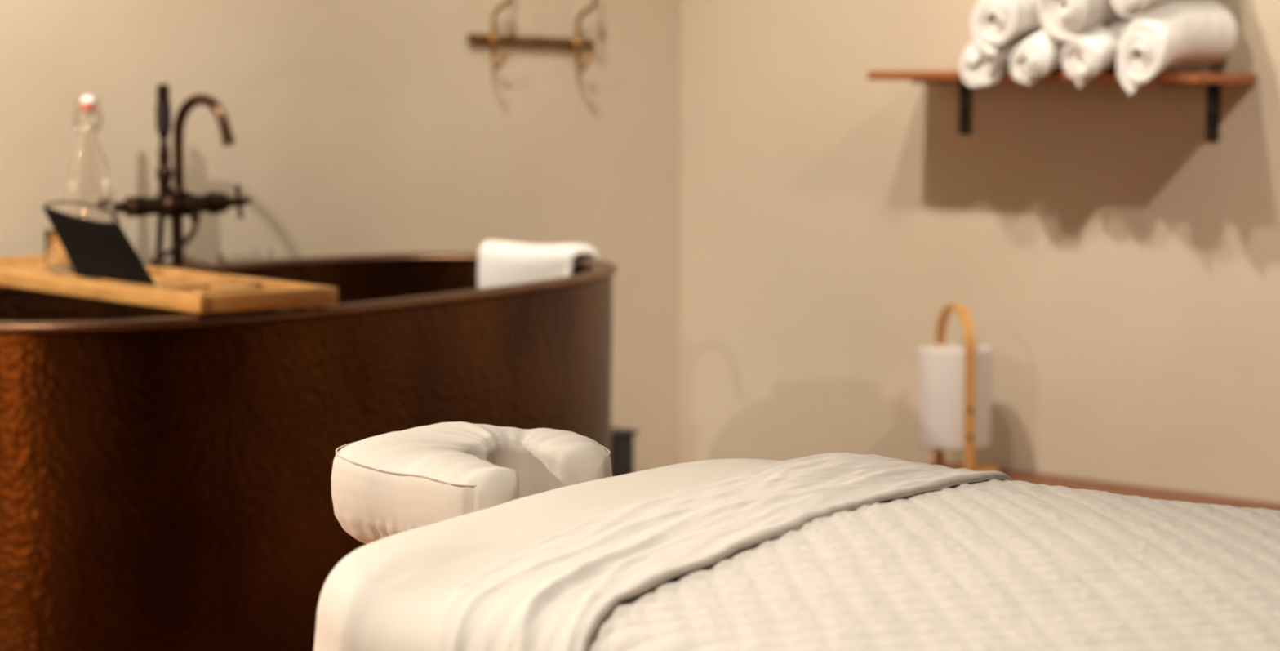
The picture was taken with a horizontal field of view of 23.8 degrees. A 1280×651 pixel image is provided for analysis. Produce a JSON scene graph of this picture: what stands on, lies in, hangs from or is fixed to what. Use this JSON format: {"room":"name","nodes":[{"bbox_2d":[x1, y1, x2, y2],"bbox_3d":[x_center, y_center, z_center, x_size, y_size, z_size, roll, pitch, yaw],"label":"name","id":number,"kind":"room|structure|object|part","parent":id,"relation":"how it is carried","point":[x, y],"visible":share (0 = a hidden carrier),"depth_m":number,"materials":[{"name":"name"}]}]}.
{"room":"spa","nodes":[
{"label":"spa","id":0,"kind":"room"},
{"bbox_2d":[0,0,680,471],"bbox_3d":[-2.271,-0.613,4.926,0.100,2.700,6.800,5,8,45],"label":"wall","id":1,"kind":"structure","parent":0,"point":[357,126],"depth_m":6.60,"materials":[{"name":"paint"}]},
{"bbox_2d":[467,0,597,72],"bbox_3d":[-0.222,-0.690,6.849,0.080,0.243,0.386,5,8,45],"label":"hook rail","id":2,"kind":"object","parent":1,"relation":"attached to","point":[491,38],"visible":1,"depth_m":6.87,"materials":[{"name":"gold metal"}]},
{"bbox_2d":[680,0,1279,503],"bbox_3d":[2.678,-0.593,4.715,7.200,2.700,0.100,5,8,45],"label":"wall","id":3,"kind":"structure","parent":0,"point":[1117,264],"depth_m":6.64,"materials":[{"name":"paint"}]},
{"bbox_2d":[867,70,1257,141],"bbox_3d":[0.864,-0.458,6.336,0.860,0.138,0.198,5,8,45],"label":"wall shelf","id":4,"kind":"object","parent":3,"relation":"attached to","point":[1212,81],"visible":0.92,"depth_m":6.18,"materials":[{"name":"brown wood"}]},
{"bbox_3d":[0.650,-0.527,6.566,0.030,0.005,0.165,5,8,45],"label":"bracket arm","id":5,"kind":"part","parent":4,"relation":"part of","materials":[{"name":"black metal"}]},
{"bbox_2d":[959,41,1018,86],"bbox_3d":[0.775,-0.563,6.369,0.214,0.123,0.112,-4,7,-35],"label":"rolled towel","id":6,"kind":"object","parent":4,"relation":"on","point":[975,68],"visible":0.35,"depth_m":6.31,"materials":[{"name":"white fabric"}]},
{"bbox_2d":[970,0,1044,58],"bbox_3d":[0.810,-0.645,6.321,0.220,0.180,0.135,-4,7,-35],"label":"rolled towel","id":7,"kind":"object","parent":6,"relation":"on","point":[997,26],"visible":0.63,"depth_m":6.26,"materials":[{"name":"white fabric"}]},
{"bbox_2d":[1009,28,1066,85],"bbox_3d":[0.872,-0.558,6.270,0.217,0.128,0.113,-4,7,-35],"label":"rolled towel","id":8,"kind":"object","parent":4,"relation":"on","point":[1039,55],"visible":0.5,"depth_m":6.20,"materials":[{"name":"white fabric"}]},
{"bbox_2d":[1061,19,1133,88],"bbox_3d":[0.966,-0.552,6.176,0.216,0.141,0.118,-4,7,-35],"label":"rolled towel","id":9,"kind":"object","parent":4,"relation":"on","point":[1095,53],"visible":0.52,"depth_m":6.11,"materials":[{"name":"white fabric"}]},
{"bbox_2d":[1038,0,1131,44],"bbox_3d":[0.938,-0.650,6.191,0.223,0.162,0.149,-4,7,-35],"label":"rolled towel","id":10,"kind":"object","parent":9,"relation":"on","point":[1064,20],"visible":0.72,"depth_m":6.12,"materials":[{"name":"white fabric"}]},
{"bbox_2d":[1116,0,1236,95],"bbox_3d":[1.070,-0.553,6.067,0.221,0.188,0.128,-4,7,-35],"label":"rolled towel","id":11,"kind":"object","parent":4,"relation":"on","point":[1175,37],"visible":1,"depth_m":6.02,"materials":[{"name":"white fabric"}]},
{"bbox_2d":[1111,0,1213,20],"bbox_3d":[1.051,-0.677,6.074,0.223,0.139,0.130,-4,7,-35],"label":"rolled towel","id":12,"kind":"object","parent":11,"relation":"on","point":[1135,10],"visible":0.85,"depth_m":6.02,"materials":[{"name":"white fabric"}]},
{"bbox_3d":[1.106,-0.484,6.113,0.030,0.005,0.165,5,8,45],"label":"bracket arm","id":13,"kind":"part","parent":4,"relation":"part of","materials":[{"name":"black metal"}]},
{"bbox_3d":[0.310,1.012,2.486,10.041,0.080,10.041,0,5,0],"label":"floor","id":14,"kind":"structure","parent":0,"visible":0},
{"bbox_2d":[113,83,251,266],"bbox_3d":[-0.890,0.076,6.077,0.180,1.114,0.356,5,8,45],"label":"tub filler","id":15,"kind":"object","parent":14,"relation":"on","point":[175,202],"visible":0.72,"depth_m":6.05,"materials":[{"name":"black metal"}]},
{"bbox_3d":[-1.042,-0.231,5.970,0.069,0.069,0.032,5,8,45],"label":"cross handle","id":16,"kind":"part","parent":15,"relation":"part of","materials":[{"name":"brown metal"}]},
{"bbox_3d":[-1.017,-0.233,5.994,0.042,0.042,0.065,5,8,45],"label":"valve stem","id":17,"kind":"part","parent":15,"relation":"part of","materials":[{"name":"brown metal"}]},
{"bbox_3d":[-0.868,-0.349,6.042,0.153,0.222,0.022,3,6,33],"label":"spout","id":18,"kind":"part","parent":15,"relation":"part of","materials":[{"name":"brown metal"}]},
{"bbox_3d":[-0.837,-0.250,6.174,0.042,0.042,0.065,5,8,45],"label":"valve stem","id":19,"kind":"part","parent":15,"relation":"part of","materials":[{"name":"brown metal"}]},
{"bbox_3d":[-0.813,-0.252,6.198,0.069,0.069,0.032,5,8,45],"label":"cross handle","id":20,"kind":"part","parent":15,"relation":"part of","materials":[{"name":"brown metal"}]},
{"bbox_2d":[0,252,617,650],"bbox_3d":[-0.680,0.296,5.650,0.864,0.755,1.756,3,6,32],"label":"bathtub","id":21,"kind":"object","parent":14,"relation":"on","point":[166,473],"visible":0.72,"depth_m":5.01,"materials":[{"name":"brown metal"}]},
{"bbox_2d":[0,200,338,313],"bbox_3d":[-0.936,-0.145,5.385,0.300,0.166,1.020,-4,7,-38],"label":"caddy","id":22,"kind":"object","parent":21,"relation":"on","point":[107,266],"visible":0.98,"depth_m":5.17,"materials":[{"name":"brown wood"}]},
{"bbox_3d":[-1.230,-0.115,5.791,0.220,0.029,0.024,-4,7,-38],"label":"rail","id":23,"kind":"part","parent":22,"relation":"part of","materials":[{"name":"brown wood"}]},
{"bbox_3d":[-1.131,-0.085,5.468,0.021,0.029,0.658,-4,7,-38],"label":"rail","id":24,"kind":"part","parent":22,"relation":"part of","materials":[{"name":"brown wood"}]},
{"bbox_2d":[44,228,67,270],"bbox_3d":[-1.062,-0.139,5.556,0.053,0.073,0.053,0,5,0],"label":"tumbler","id":25,"kind":"object","parent":22,"relation":"on","point":[55,257],"visible":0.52,"depth_m":5.53,"materials":[{"name":"clear glass"}]},
{"bbox_2d":[66,93,114,274],"bbox_3d":[-0.985,-0.253,5.440,0.084,0.321,0.084,-3,6,-29],"label":"bottle","id":26,"kind":"object","parent":22,"relation":"on","point":[89,182],"visible":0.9,"depth_m":5.41,"materials":[{"name":"clear glass"}]},
{"bbox_3d":[-0.925,-0.143,5.187,0.070,0.133,0.270,-4,7,-38],"label":"wire frame","id":27,"kind":"part","parent":22,"relation":"part of","materials":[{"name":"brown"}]},
{"bbox_3d":[-0.815,-0.048,5.068,0.022,0.030,0.360,-4,7,-38],"label":"rail","id":28,"kind":"part","parent":22,"relation":"part of","materials":[{"name":"brown wood"}]},
{"bbox_3d":[-0.939,-0.099,5.618,0.021,0.029,0.658,-4,7,-38],"label":"rail","id":29,"kind":"part","parent":22,"relation":"part of","materials":[{"name":"brown wood"}]},
{"bbox_3d":[-0.615,-0.042,5.011,0.220,0.030,0.024,-4,7,-38],"label":"rail","id":30,"kind":"part","parent":22,"relation":"part of","materials":[{"name":"brown wood"}]},
{"bbox_3d":[-0.623,-0.062,5.218,0.022,0.030,0.360,-4,7,-38],"label":"rail","id":31,"kind":"part","parent":22,"relation":"part of","materials":[{"name":"brown wood"}]},
{"bbox_2d":[477,240,599,288],"bbox_3d":[-0.217,-0.065,6.329,0.287,0.217,0.106,4,6,33],"label":"hand towel","id":32,"kind":"object","parent":21,"relation":"hanging from","point":[500,263],"visible":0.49,"depth_m":6.31,"materials":[{"name":"white fabric"}]},
{"bbox_2d":[610,426,637,475],"bbox_3d":[-0.115,0.395,6.938,0.158,0.317,0.158,5,8,45],"label":"waste bin","id":33,"kind":"object","parent":14,"relation":"on","point":[621,438],"visible":0.12,"depth_m":6.90,"materials":[{"name":"black plastic"}]},
{"bbox_3d":[-0.115,0.243,6.924,0.158,0.012,0.158,5,8,45],"label":"lid","id":34,"kind":"part","parent":33,"relation":"part of","materials":[{"name":"black plastic"}]},
{"bbox_2d":[996,467,1279,510],"bbox_3d":[1.204,0.507,5.987,0.330,0.272,1.750,-5,8,-45],"label":"bench","id":35,"kind":"object","parent":14,"relation":"on","point":[1033,477],"visible":0.02,"depth_m":6.29,"materials":[{"name":"brown wood"}]},
{"bbox_2d":[917,303,998,471],"bbox_3d":[0.674,0.137,6.513,0.190,0.368,0.190,0,5,0],"label":"table lamp","id":36,"kind":"object","parent":35,"relation":"on","point":[954,380],"visible":0.8,"depth_m":6.45,"materials":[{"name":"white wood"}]},
{"bbox_3d":[0.674,0.153,6.514,0.157,0.210,0.157,0,5,0],"label":"lamp shade","id":37,"kind":"part","parent":36,"relation":"part of","materials":[{"name":"beige paper"}]},
{"bbox_3d":[0.553,0.604,2.128,1.845,0.799,0.762,4,7,40],"label":"massage table","id":38,"kind":"object","parent":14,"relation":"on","visible":0},
{"bbox_2d":[331,421,612,543],"bbox_3d":[-0.125,0.173,2.778,0.262,0.147,0.336,-4,7,-37],"label":"cradle","id":39,"kind":"object","parent":38,"relation":"attached to","point":[384,485],"visible":0.62,"depth_m":2.74,"materials":[{"name":"cream upholstery fabric"}]},
{"bbox_2d":[313,457,782,650],"bbox_3d":[0.557,0.457,2.110,1.918,0.538,0.862,4,7,40],"label":"fitted sheet","id":40,"kind":"object","parent":38,"relation":"on","point":[391,593],"visible":0.27,"depth_m":2.34,"materials":[{"name":"white fabric"}]},
{"bbox_2d":[436,452,1013,650],"bbox_3d":[0.098,0.320,2.491,0.203,0.367,0.898,3,6,26],"label":"sheet","id":41,"kind":"object","parent":40,"relation":"on","point":[554,592],"visible":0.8,"depth_m":2.31,"materials":[{"name":"beige fabric"}]},
{"bbox_2d":[588,478,1279,650],"bbox_3d":[0.611,0.358,2.056,1.473,0.347,0.872,4,7,40],"label":"quilt","id":42,"kind":"object","parent":40,"relation":"on","point":[993,564],"visible":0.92,"depth_m":2.16,"materials":[{"name":"beige fabric"}]}
]}

